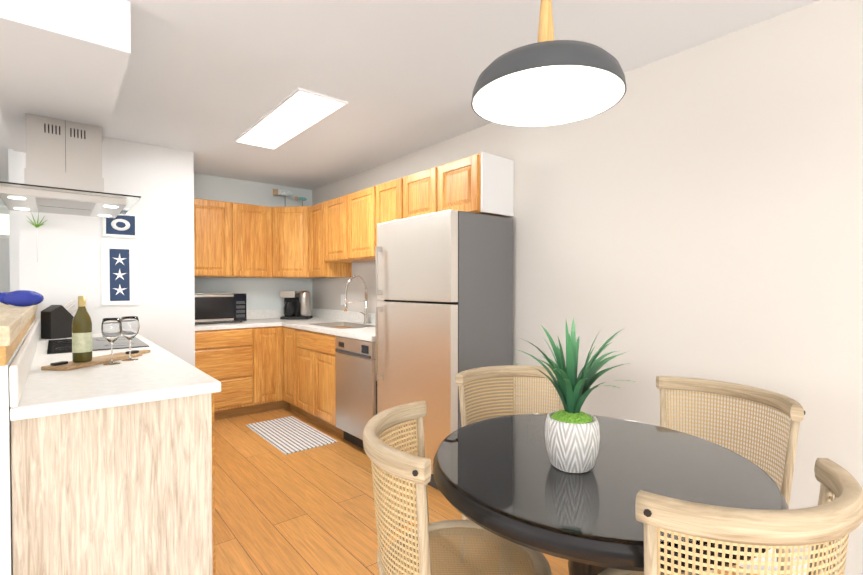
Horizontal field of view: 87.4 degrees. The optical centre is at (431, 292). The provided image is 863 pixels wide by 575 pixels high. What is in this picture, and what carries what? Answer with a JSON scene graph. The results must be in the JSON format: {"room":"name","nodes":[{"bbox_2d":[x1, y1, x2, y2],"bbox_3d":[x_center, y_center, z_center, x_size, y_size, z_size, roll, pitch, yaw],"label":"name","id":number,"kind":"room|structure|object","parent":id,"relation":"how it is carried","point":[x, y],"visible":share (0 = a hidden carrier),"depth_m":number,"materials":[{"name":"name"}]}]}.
{"room":"kitchen","nodes":[
{"label":"kitchen","id":0,"kind":"room"},
{"bbox_2d":[0,206,9,302],"bbox_3d":[-7.089,-0.012,4.773,4.400,2.440,0.100,-1,1,-40],"label":"wall","id":1,"kind":"structure","parent":0,"point":[4,266],"depth_m":5.94,"materials":[{"name":"white paint"}]},
{"bbox_2d":[0,210,8,238],"bbox_3d":[-5.801,-0.891,5.746,0.960,0.370,0.029,-1,1,-40],"label":"living room window","id":2,"kind":"structure","parent":1,"relation":"in","point":[4,224],"depth_m":5.92,"materials":[{"name":"white"}]},
{"bbox_2d":[8,149,18,291],"bbox_3d":[-4.477,-0.016,4.994,0.100,2.440,2.900,-1,1,-40],"label":"wall","id":3,"kind":"structure","parent":0,"point":[13,220],"depth_m":3.86,"materials":[{"name":"white paint"}]},
{"bbox_2d":[0,319,35,574],"bbox_3d":[-2.141,0.724,2.264,0.188,1.040,2.499,-1,1,-40],"label":"wall","id":4,"kind":"structure","parent":0,"point":[6,563],"depth_m":1.35,"materials":[{"name":"white paint"}]},
{"bbox_2d":[0,303,36,365],"bbox_3d":[-2.194,0.145,2.185,0.375,0.120,2.538,-1,1,-40],"label":"countertop","id":5,"kind":"structure","parent":4,"relation":"on","point":[16,322],"depth_m":1.64,"materials":[{"name":"brown wood"}]},
{"bbox_2d":[0,290,43,306],"bbox_3d":[-2.358,-0.009,2.542,0.344,0.175,0.104,0,1,1],"label":"figurine","id":6,"kind":"object","parent":5,"relation":"on","point":[22,298],"visible":1,"depth_m":2.51,"materials":[{"name":"blue ceramic"}]},
{"bbox_2d":[9,319,40,406],"bbox_3d":[-2.056,0.269,2.321,0.019,0.128,2.507,-1,1,-40],"label":"backsplash","id":7,"kind":"structure","parent":4,"relation":"attached to","point":[19,368],"depth_m":1.58,"materials":[{"name":"white stone"}]},
{"bbox_2d":[0,0,130,152],"bbox_3d":[-2.091,-1.095,2.520,0.465,0.209,2.129,-1,1,-40],"label":"ceiling soffit","id":8,"kind":"structure","parent":0,"point":[67,60],"depth_m":1.90,"materials":[{"name":"white paint"}]},
{"bbox_2d":[0,113,140,217],"bbox_3d":[-2.194,-0.750,2.707,0.660,0.484,0.860,-1,1,-40],"label":"range hood","id":9,"kind":"object","parent":8,"relation":"attached to","point":[63,172],"visible":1,"depth_m":2.58,"materials":[{"name":"silver metal"}]},
{"bbox_2d":[18,137,194,366],"bbox_3d":[-2.757,0.000,3.888,1.130,2.440,0.799,-1,1,-40],"label":"wall","id":10,"kind":"structure","parent":0,"point":[67,266],"depth_m":3.68,"materials":[{"name":"white paint"}]},
{"bbox_2d":[26,213,46,261],"bbox_3d":[-2.841,-0.441,3.259,0.118,0.440,0.035,-1,1,-40],"label":"air plant","id":11,"kind":"object","parent":10,"relation":"attached to","point":[37,225],"visible":0.81,"depth_m":3.25,"materials":[{"name":"green plant"}]},
{"bbox_2d":[103,213,137,237],"bbox_3d":[-2.467,-0.538,3.586,0.230,0.195,0.022,-1,1,-40],"label":"picture frame","id":12,"kind":"object","parent":10,"relation":"attached to","point":[125,225],"visible":0.96,"depth_m":3.59,"materials":[{"name":"white"}]},
{"bbox_2d":[101,244,139,304],"bbox_3d":[-2.467,-0.141,3.592,0.250,0.470,0.020,-1,1,-40],"label":"framed picture","id":13,"kind":"object","parent":10,"relation":"attached to","point":[120,274],"visible":1,"depth_m":3.58,"materials":[{"name":"white"}]},
{"bbox_2d":[194,173,312,309],"bbox_3d":[-2.441,-0.012,4.736,2.700,2.440,0.100,-1,1,-40],"label":"wall","id":14,"kind":"structure","parent":0,"point":[262,293],"depth_m":5.04,"materials":[{"name":"white paint"}]},
{"bbox_2d":[194,198,221,276],"bbox_3d":[-2.269,-0.540,4.594,0.492,0.760,0.322,-1,1,-40],"label":"upper cabinet","id":15,"kind":"object","parent":14,"relation":"attached to","point":[207,213],"depth_m":4.45,"materials":[{"name":"brown wood"}]},
{"bbox_2d":[222,201,265,277],"bbox_3d":[-1.962,-0.543,4.820,0.531,0.760,0.368,-1,1,-40],"label":"upper cabinet","id":16,"kind":"object","parent":14,"relation":"attached to","point":[243,225],"depth_m":4.66,"materials":[{"name":"brown wood"}]},
{"bbox_2d":[0,0,818,189],"bbox_3d":[-2.215,-1.228,1.005,7.100,0.100,12.100,-1,1,-40],"label":"ceiling","id":17,"kind":"structure","parent":0,"point":[206,82],"depth_m":2.34,"materials":[{"name":"white paint"}]},
{"bbox_2d":[234,87,347,149],"bbox_3d":[-1.049,-1.202,3.224,0.330,0.016,1.240,-1,1,-40],"label":"recessed light","id":18,"kind":"object","parent":17,"relation":"in","point":[294,113],"visible":0.96,"depth_m":3.09,"materials":[{"name":"white plastic"}]},
{"bbox_2d":[471,0,625,126],"bbox_3d":[0.323,-0.862,1.274,0.420,0.639,0.420,-1,1,-40],"label":"pendant lamp","id":19,"kind":"object","parent":17,"relation":"hanging from","point":[546,79],"visible":1,"depth_m":1.33,"materials":[{"name":"grey metal"}]},
{"bbox_2d":[212,407,756,574],"bbox_3d":[-2.215,1.311,1.041,7.100,0.100,12.100,-1,1,-40],"label":"floor","id":20,"kind":"structure","parent":0,"point":[311,511],"depth_m":2.59,"materials":[{"name":"laminate"}]},
{"bbox_2d":[11,395,214,574],"bbox_3d":[-1.260,0.815,1.816,0.588,0.870,0.640,-1,1,-40],"label":"base cabinet","id":21,"kind":"object","parent":20,"relation":"on","point":[112,469],"depth_m":1.55,"materials":[{"name":"white wood"}]},
{"bbox_2d":[10,333,220,422],"bbox_3d":[-1.835,0.350,2.506,0.594,0.040,2.507,-1,1,-40],"label":"countertop","id":22,"kind":"structure","parent":21,"relation":"on","point":[158,375],"depth_m":1.70,"materials":[{"name":"white stone"}]},
{"bbox_2d":[41,299,77,338],"bbox_3d":[-2.624,0.184,3.233,0.110,0.271,0.239,0,1,20],"label":"knife block","id":23,"kind":"object","parent":22,"relation":"on","point":[56,321],"visible":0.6,"depth_m":3.15,"materials":[{"name":"black wood"}]},
{"bbox_2d":[41,350,150,370],"bbox_3d":[-1.603,0.319,2.226,0.130,0.030,0.540,0,1,7],"label":"cutting board","id":24,"kind":"object","parent":22,"relation":"on","point":[66,365],"visible":0.88,"depth_m":2.10,"materials":[{"name":"brown wood"}]},
{"bbox_2d":[72,296,92,362],"bbox_3d":[-1.619,0.167,2.095,0.075,0.303,0.075,-1,1,-40],"label":"wine bottle","id":25,"kind":"object","parent":24,"relation":"on","point":[82,348],"visible":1,"depth_m":2.07,"materials":[{"name":"green glass"}]},
{"bbox_2d":[45,335,148,354],"bbox_3d":[-2.128,0.321,2.869,0.470,0.008,0.760,-1,1,-40],"label":"cooktop","id":26,"kind":"object","parent":22,"relation":"in","point":[99,343],"depth_m":2.78,"materials":[{"name":"black glass"}]},
{"bbox_2d":[101,316,139,364],"bbox_3d":[-1.498,0.227,2.181,0.082,0.215,0.195,0,1,5],"label":"glasses","id":27,"kind":"object","parent":22,"relation":"on","point":[114,329],"visible":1,"depth_m":2.13,"materials":[{"name":"clear glass"}]},
{"bbox_2d":[195,310,278,419],"bbox_3d":[-2.044,0.705,4.593,0.810,1.007,0.637,-1,1,-40],"label":"base unit","id":28,"kind":"object","parent":20,"relation":"on","point":[257,361],"depth_m":4.39,"materials":[{"name":"brown wood"}]},
{"bbox_2d":[195,293,246,323],"bbox_3d":[-2.188,0.152,4.563,0.505,0.296,0.373,-1,1,-40],"label":"microwave","id":29,"kind":"object","parent":28,"relation":"on","point":[218,307],"visible":0.75,"depth_m":4.42,"materials":[{"name":"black metal"}]},
{"bbox_2d":[246,416,336,454],"bbox_3d":[-1.235,1.216,3.917,0.435,0.008,0.930,-1,1,-40],"label":"kitchen rug","id":30,"kind":"object","parent":20,"relation":"on","point":[288,435],"visible":0.93,"depth_m":3.86,"materials":[{"name":"white fabric"}]},
{"bbox_2d":[263,275,374,436],"bbox_3d":[-0.942,0.520,4.394,0.635,1.383,2.347,-1,1,-40],"label":"base unit","id":31,"kind":"object","parent":20,"relation":"on","point":[307,364],"depth_m":4.23,"materials":[{"name":"brown wood"}]},
{"bbox_2d":[195,308,374,341],"bbox_3d":[-1.254,0.277,4.132,1.447,0.140,2.350,-1,1,-40],"label":"countertop","id":32,"kind":"structure","parent":31,"relation":"on","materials":[{"name":"white stone"}]},
{"bbox_2d":[280,291,312,318],"bbox_3d":[-1.510,0.136,5.062,0.300,0.315,0.210,0,1,0],"label":"coffee maker","id":33,"kind":"object","parent":31,"relation":"on","point":[297,304],"visible":1,"depth_m":5.01,"materials":[{"name":"black plastic"}]},
{"bbox_2d":[310,322,374,328],"bbox_3d":[-0.832,0.404,4.246,0.398,0.202,0.678,-1,1,-40],"label":"sink","id":34,"kind":"object","parent":31,"relation":"in","point":[336,325],"depth_m":4.44,"materials":[{"name":"silver metal"}]},
{"bbox_2d":[344,275,368,323],"bbox_3d":[-0.743,0.067,4.363,0.273,0.474,0.129,-1,1,-40],"label":"faucet","id":35,"kind":"object","parent":31,"relation":"on","point":[366,315],"depth_m":4.38,"materials":[{"name":"silver metal"}]},
{"bbox_2d":[335,336,376,448],"bbox_3d":[-0.376,0.789,3.710,0.630,0.868,0.568,-1,1,-40],"label":"dishwasher","id":36,"kind":"object","parent":20,"relation":"on","point":[356,397],"visible":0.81,"depth_m":3.50,"materials":[{"name":"grey metal"}]},
{"bbox_2d":[375,210,512,489],"bbox_3d":[0.056,0.366,3.157,0.615,1.730,0.805,-1,1,-40],"label":"fridge","id":37,"kind":"object","parent":20,"relation":"on","point":[444,292],"visible":0.81,"depth_m":2.88,"materials":[{"name":"grey metal"}]},
{"bbox_2d":[363,401,551,574],"bbox_3d":[0.073,0.818,1.298,0.533,0.882,0.562,0,1,-2],"label":"chair","id":38,"kind":"object","parent":20,"relation":"on","point":[404,549],"visible":0.98,"depth_m":1.28,"materials":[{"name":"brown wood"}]},
{"bbox_2d":[455,365,563,574],"bbox_3d":[0.402,0.808,2.003,0.562,0.882,0.533,0,1,-12],"label":"chair","id":39,"kind":"object","parent":20,"relation":"on","point":[463,379],"visible":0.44,"depth_m":2.21,"materials":[{"name":"beige wicker"}]},
{"bbox_2d":[433,413,787,574],"bbox_3d":[0.479,0.871,1.376,0.950,0.752,0.950,-1,1,-40],"label":"dining table","id":40,"kind":"object","parent":20,"relation":"on","point":[504,477],"visible":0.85,"depth_m":1.18,"materials":[{"name":"black glass"}]},
{"bbox_2d":[515,318,635,472],"bbox_3d":[0.420,0.284,1.315,0.471,0.421,0.413,-1,1,-40],"label":"plant pot","id":41,"kind":"object","parent":40,"relation":"on","point":[572,435],"visible":1,"depth_m":1.25,"materials":[{"name":"ceramic"}]},
{"bbox_2d":[656,376,804,574],"bbox_3d":[1.018,0.812,1.705,0.533,0.882,0.562,0,1,-25],"label":"chair","id":42,"kind":"object","parent":20,"relation":"on","point":[792,409],"visible":0.46,"depth_m":1.79,"materials":[{"name":"beige wicker"}]},
{"bbox_2d":[598,458,862,574],"bbox_3d":[0.620,0.821,1.044,0.562,0.882,0.533,0,1,-19],"label":"chair","id":43,"kind":"object","parent":20,"relation":"on","point":[823,523],"visible":0.98,"depth_m":0.81,"materials":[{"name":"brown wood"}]},
{"bbox_2d":[312,0,862,574],"bbox_3d":[1.435,0.026,2.107,0.100,2.440,9.100,-1,1,-40],"label":"wall","id":44,"kind":"structure","parent":0,"point":[694,212],"depth_m":2.15,"materials":[{"name":"white paint"}]},
{"bbox_2d":[266,206,305,277],"bbox_3d":[-1.488,-0.546,5.013,0.667,0.760,0.676,-1,1,-40],"label":"upper cabinet","id":45,"kind":"object","parent":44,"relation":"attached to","point":[285,226],"depth_m":4.83,"materials":[{"name":"brown wood"}]},
{"bbox_2d":[273,189,306,205],"bbox_3d":[-1.589,-1.038,5.083,0.365,0.221,0.084,-1,1,-40],"label":"decor","id":46,"kind":"object","parent":45,"relation":"on","point":[282,192],"visible":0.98,"depth_m":5.05,"materials":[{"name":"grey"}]},
{"bbox_2d":[306,201,351,277],"bbox_3d":[-1.086,-0.542,4.763,0.369,0.760,0.465,-1,1,-40],"label":"upper cabinet","id":47,"kind":"object","parent":44,"relation":"attached to","point":[316,266],"depth_m":4.68,"materials":[{"name":"brown wood"}]},
{"bbox_2d":[326,196,345,263],"bbox_3d":[-0.789,-0.613,4.441,0.322,0.610,0.546,-1,1,-40],"label":"upper cabinet","id":48,"kind":"object","parent":44,"relation":"attached to","point":[335,238],"depth_m":4.38,"materials":[{"name":"brown wood"}]},
{"bbox_2d":[341,295,344,304],"bbox_3d":[-0.965,0.078,4.905,0.012,0.115,0.070,-1,1,-40],"label":"outlet","id":49,"kind":"object","parent":44,"relation":"attached to","point":[342,299],"visible":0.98,"depth_m":4.89,"materials":[{"name":"white plastic"}]},
{"bbox_2d":[342,186,373,263],"bbox_3d":[-0.528,-0.608,4.128,0.322,0.610,0.546,-1,1,-40],"label":"upper cabinet","id":50,"kind":"object","parent":44,"relation":"attached to","point":[357,207],"depth_m":4.03,"materials":[{"name":"brown wood"}]},
{"bbox_2d":[370,178,401,261],"bbox_3d":[-0.250,-0.528,3.794,0.322,0.760,0.462,-1,1,-40],"label":"upper cabinet","id":51,"kind":"object","parent":44,"relation":"attached to","point":[388,195],"depth_m":3.67,"materials":[{"name":"brown wood"}]},
{"bbox_2d":[402,170,425,218],"bbox_3d":[0.051,-0.713,3.429,0.322,0.380,0.481,-1,1,-40],"label":"upper cabinet","id":52,"kind":"object","parent":44,"relation":"attached to","point":[413,185],"depth_m":3.40,"materials":[{"name":"brown wood"}]},
{"bbox_2d":[426,152,513,217],"bbox_3d":[0.276,-0.709,3.158,0.322,0.380,0.499,-1,1,-40],"label":"upper cabinet","id":53,"kind":"object","parent":44,"relation":"attached to","point":[480,183],"depth_m":3.00,"materials":[{"name":"brown wood"}]},
{"bbox_2d":[739,549,835,574],"bbox_3d":[2.440,1.199,0.826,0.013,0.130,5.800,-1,1,-40],"label":"baseboard","id":54,"kind":"structure","parent":44,"relation":"attached to","point":[769,567],"depth_m":1.96,"materials":[{"name":"white"}]}
]}

